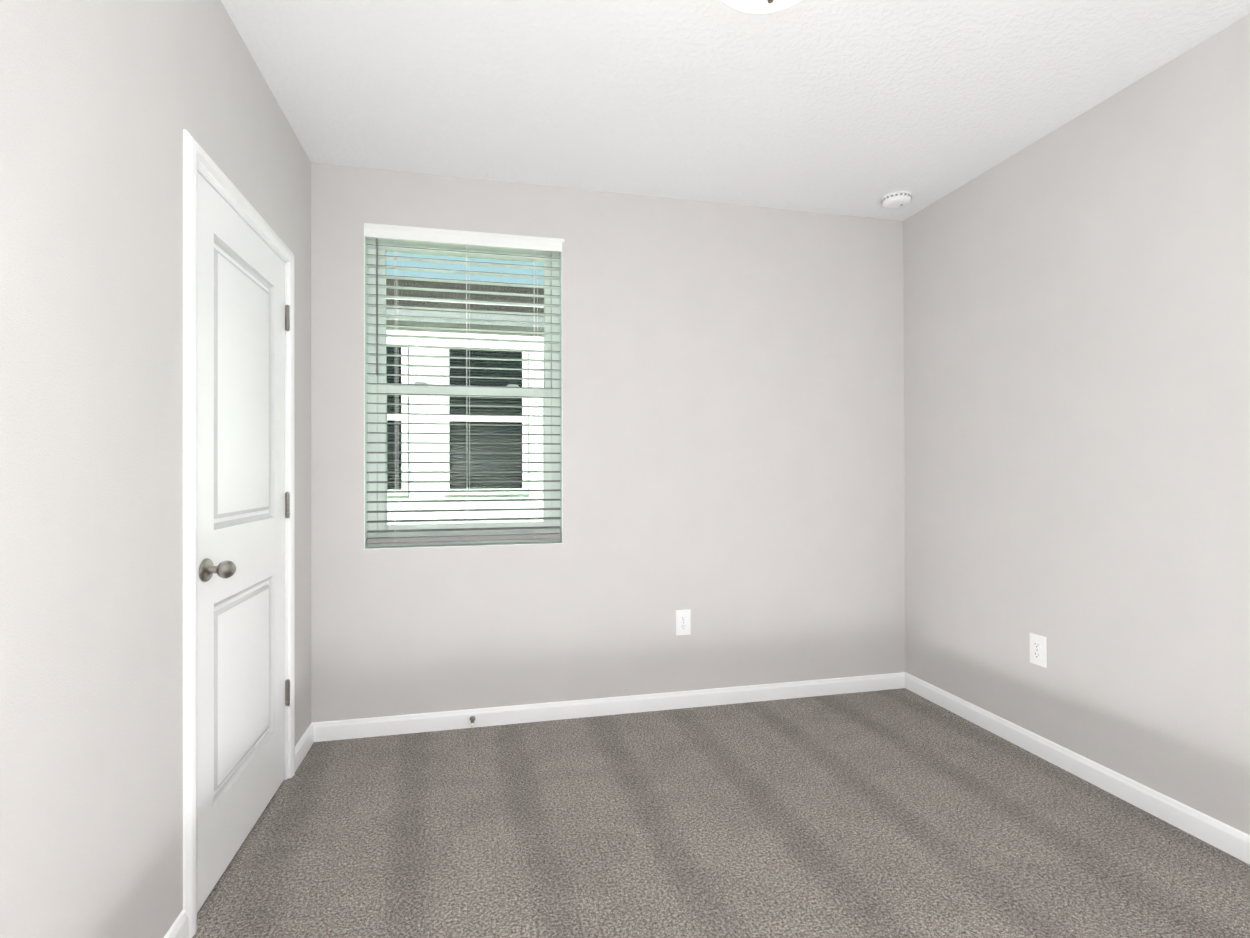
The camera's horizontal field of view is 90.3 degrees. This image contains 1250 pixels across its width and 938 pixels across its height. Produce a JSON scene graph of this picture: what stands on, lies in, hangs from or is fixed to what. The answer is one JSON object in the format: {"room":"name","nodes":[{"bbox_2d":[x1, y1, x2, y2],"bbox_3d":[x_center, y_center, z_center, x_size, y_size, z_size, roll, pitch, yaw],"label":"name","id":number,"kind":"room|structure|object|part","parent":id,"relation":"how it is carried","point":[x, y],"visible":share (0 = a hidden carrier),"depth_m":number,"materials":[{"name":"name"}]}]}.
{"room":"empty bedroom","nodes":[
{"label":"empty bedroom","id":0,"kind":"room"},
{"bbox_2d":[0,0,310,937],"bbox_3d":[-1.032,-0.083,1.005,0.150,2.440,3.580,0,0,-13],"label":"wall","id":1,"kind":"structure","parent":0,"point":[104,104],"depth_m":1.19,"materials":[{"name":"paint"}]},
{"bbox_2d":[164,910,188,937],"bbox_3d":[-0.825,1.095,0.474,0.013,0.078,2.103,0,0,-13],"label":"baseboard","id":2,"kind":"structure","parent":1,"relation":"attached to","point":[180,928],"depth_m":1.47,"materials":[{"name":"white wood"}]},
{"bbox_2d":[183,129,294,937],"bbox_3d":[-1.229,0.161,1.910,0.167,1.962,0.869,0,0,-13],"label":"door frame","id":3,"kind":"structure","parent":1,"relation":"attached to","point":[195,154],"depth_m":1.53,"materials":[{"name":"white wood"}]},
{"bbox_2d":[197,172,289,912],"bbox_3d":[-1.150,0.185,1.932,0.105,1.888,0.752,0,0,-13],"label":"door","id":4,"kind":"structure","parent":1,"relation":"in","point":[240,520],"depth_m":1.85,"materials":[{"name":"white paint"}]},
{"bbox_3d":[-1.065,0.265,1.637,0.070,0.061,0.078,0,0,-13],"label":"knob","id":5,"kind":"part","parent":4,"relation":"part of","materials":[{"name":"grey metal"}]},
{"bbox_3d":[-1.256,0.133,2.288,0.041,1.478,0.012,0,0,-13],"label":"door hinges","id":6,"kind":"part","parent":4,"relation":"part of","materials":[{"name":"silver metal"}]},
{"bbox_2d":[311,162,904,722],"bbox_3d":[0.053,-0.077,3.010,2.856,2.440,0.150,0,0,-13],"label":"wall","id":7,"kind":"structure","parent":0,"point":[733,428],"depth_m":2.95,"materials":[{"name":"paint"}]},
{"bbox_2d":[364,226,562,548],"bbox_3d":[-0.720,-0.356,2.834,0.854,1.403,0.146,0,0,-13],"label":"window blinds","id":8,"kind":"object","parent":7,"relation":"in","point":[378,388],"depth_m":2.81,"materials":[{"name":"white plastic"}]},
{"bbox_2d":[368,238,558,253],"bbox_3d":[-0.715,-1.032,2.806,0.838,0.041,0.050,0,0,-13],"label":"blind headrail","id":9,"kind":"object","parent":8,"relation":"attached to","point":[463,245],"visible":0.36,"depth_m":2.81,"materials":[{"name":"white"}]},
{"bbox_2d":[376,238,377,374],"bbox_3d":[-1.071,-0.700,2.685,0.011,0.593,0.012,0,0,-13],"label":"blind wand","id":10,"kind":"object","parent":9,"relation":"hanging from","point":[376,306],"visible":1,"depth_m":2.68,"materials":[{"name":"grey"}]},
{"bbox_2d":[395,241,396,538],"bbox_3d":[-0.995,-0.354,2.707,0.014,1.313,0.002,0,0,-10],"label":"blind cord","id":11,"kind":"object","parent":9,"relation":"hanging from","point":[396,241],"depth_m":2.76,"materials":[{"name":"white fabric"}]},
{"bbox_2d":[364,223,563,251],"bbox_3d":[-0.701,-1.029,2.771,0.862,0.054,0.023,0,0,-13],"label":"blind valance","id":12,"kind":"object","parent":9,"relation":"attached to","point":[406,233],"visible":1,"depth_m":2.76,"materials":[{"name":"white"}]},
{"bbox_2d":[466,245,469,488],"bbox_3d":[-0.700,-0.355,2.774,0.014,1.313,0.002,0,0,-10],"label":"blind cord","id":13,"kind":"object","parent":9,"relation":"hanging from","point":[469,356],"depth_m":2.77,"materials":[{"name":"white fabric"}]},
{"bbox_2d":[533,250,537,533],"bbox_3d":[-0.406,-0.355,2.841,0.014,1.313,0.002,0,0,-10],"label":"blind cord","id":14,"kind":"object","parent":9,"relation":"hanging from","point":[534,250],"depth_m":2.84,"materials":[{"name":"white fabric"}]},
{"bbox_3d":[-0.710,0.311,2.795,0.838,0.022,0.050,0,0,-13],"label":"window blind bottom rail","id":15,"kind":"part","parent":8,"relation":"part of","materials":[{"name":"plastic"}]},
{"bbox_3d":[-0.729,-0.368,2.875,0.722,1.244,0.031,0,0,-13],"label":"glass","id":16,"kind":"part","parent":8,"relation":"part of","materials":[{"name":"clear glass"}]},
{"bbox_2d":[304,672,903,747],"bbox_3d":[0.057,1.103,2.921,2.820,0.078,0.013,0,0,-13],"label":"baseboard","id":17,"kind":"structure","parent":7,"relation":"attached to","point":[526,713],"depth_m":2.87,"materials":[{"name":"white wood"}]},
{"bbox_2d":[470,716,474,726],"bbox_3d":[-0.665,1.103,2.709,0.025,0.025,0.082,0,0,-13],"label":"door stop","id":18,"kind":"object","parent":17,"relation":"attached to","point":[472,719],"visible":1,"depth_m":2.72,"materials":[{"name":"grey metal"}]},
{"bbox_2d":[676,609,690,634],"bbox_3d":[0.279,0.735,2.977,0.073,0.120,0.008,0,0,-13],"label":"electrical outlet","id":19,"kind":"object","parent":7,"relation":"attached to","point":[683,622],"visible":1,"depth_m":2.97,"materials":[{"name":"white plastic"}]},
{"bbox_2d":[192,688,1249,937],"bbox_3d":[0.437,1.164,1.333,3.156,0.060,3.580,0,0,-13],"label":"floor","id":20,"kind":"structure","parent":0,"point":[902,812],"depth_m":1.90,"materials":[{"name":"carpet"}]},
{"bbox_2d":[221,0,1249,220],"bbox_3d":[0.430,-1.346,1.344,3.156,0.080,3.580,0,0,-13],"label":"ceiling","id":21,"kind":"structure","parent":0,"point":[860,108],"depth_m":2.11,"materials":[{"name":"white paint"}]},
{"bbox_2d":[722,0,800,12],"bbox_3d":[0.357,-1.226,1.527,0.344,0.159,0.344,0,0,-13],"label":"flush-mount light","id":22,"kind":"object","parent":21,"relation":"attached to","point":[758,6],"visible":1,"depth_m":1.60,"materials":[{"name":"white glass"}]},
{"bbox_2d":[881,191,911,208],"bbox_3d":[1.300,-1.281,2.978,0.136,0.040,0.136,0,0,-13],"label":"smoke detector","id":23,"kind":"object","parent":21,"relation":"attached to","point":[897,200],"visible":0.98,"depth_m":2.94,"materials":[{"name":"white plastic"}]},
{"bbox_2d":[903,14,1249,834],"bbox_3d":[1.899,-0.089,1.672,0.150,2.440,3.580,0,0,-13],"label":"wall","id":24,"kind":"structure","parent":0,"point":[1077,392],"depth_m":2.21,"materials":[{"name":"paint"}]},
{"bbox_2d":[1030,632,1046,667],"bbox_3d":[1.638,0.718,2.469,0.008,0.120,0.073,0,0,-13],"label":"electrical outlet","id":25,"kind":"object","parent":24,"relation":"attached to","point":[1038,651],"visible":1,"depth_m":2.46,"materials":[{"name":"white plastic"}]},
{"bbox_2d":[904,672,1249,864],"bbox_3d":[1.823,1.092,1.648,0.013,0.078,3.280,0,0,-13],"label":"baseboard","id":26,"kind":"structure","parent":24,"relation":"attached to","point":[1226,838],"depth_m":2.21,"materials":[{"name":"white wood"}]},
{"label":"outside","id":27,"kind":"structure","parent":0,"visible":0},
{"bbox_2d":[386,279,543,524],"bbox_3d":[-0.346,-0.418,5.685,16.000,3.987,5.140,0,0,-13],"label":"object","id":28,"kind":"structure","parent":27,"point":[395,418],"depth_m":5.94,"materials":[{"name":"white"}]},
{"bbox_3d":[-2.424,-0.483,5.746,0.695,1.360,0.004,0,0,-13],"label":"glass","id":29,"kind":"part","parent":28,"relation":"part of","materials":[{"name":"glass"}]},
{"bbox_3d":[-1.337,-0.485,5.994,0.695,1.360,0.004,0,0,-13],"label":"glass","id":30,"kind":"part","parent":28,"relation":"part of","materials":[{"name":"glass"}]}
]}

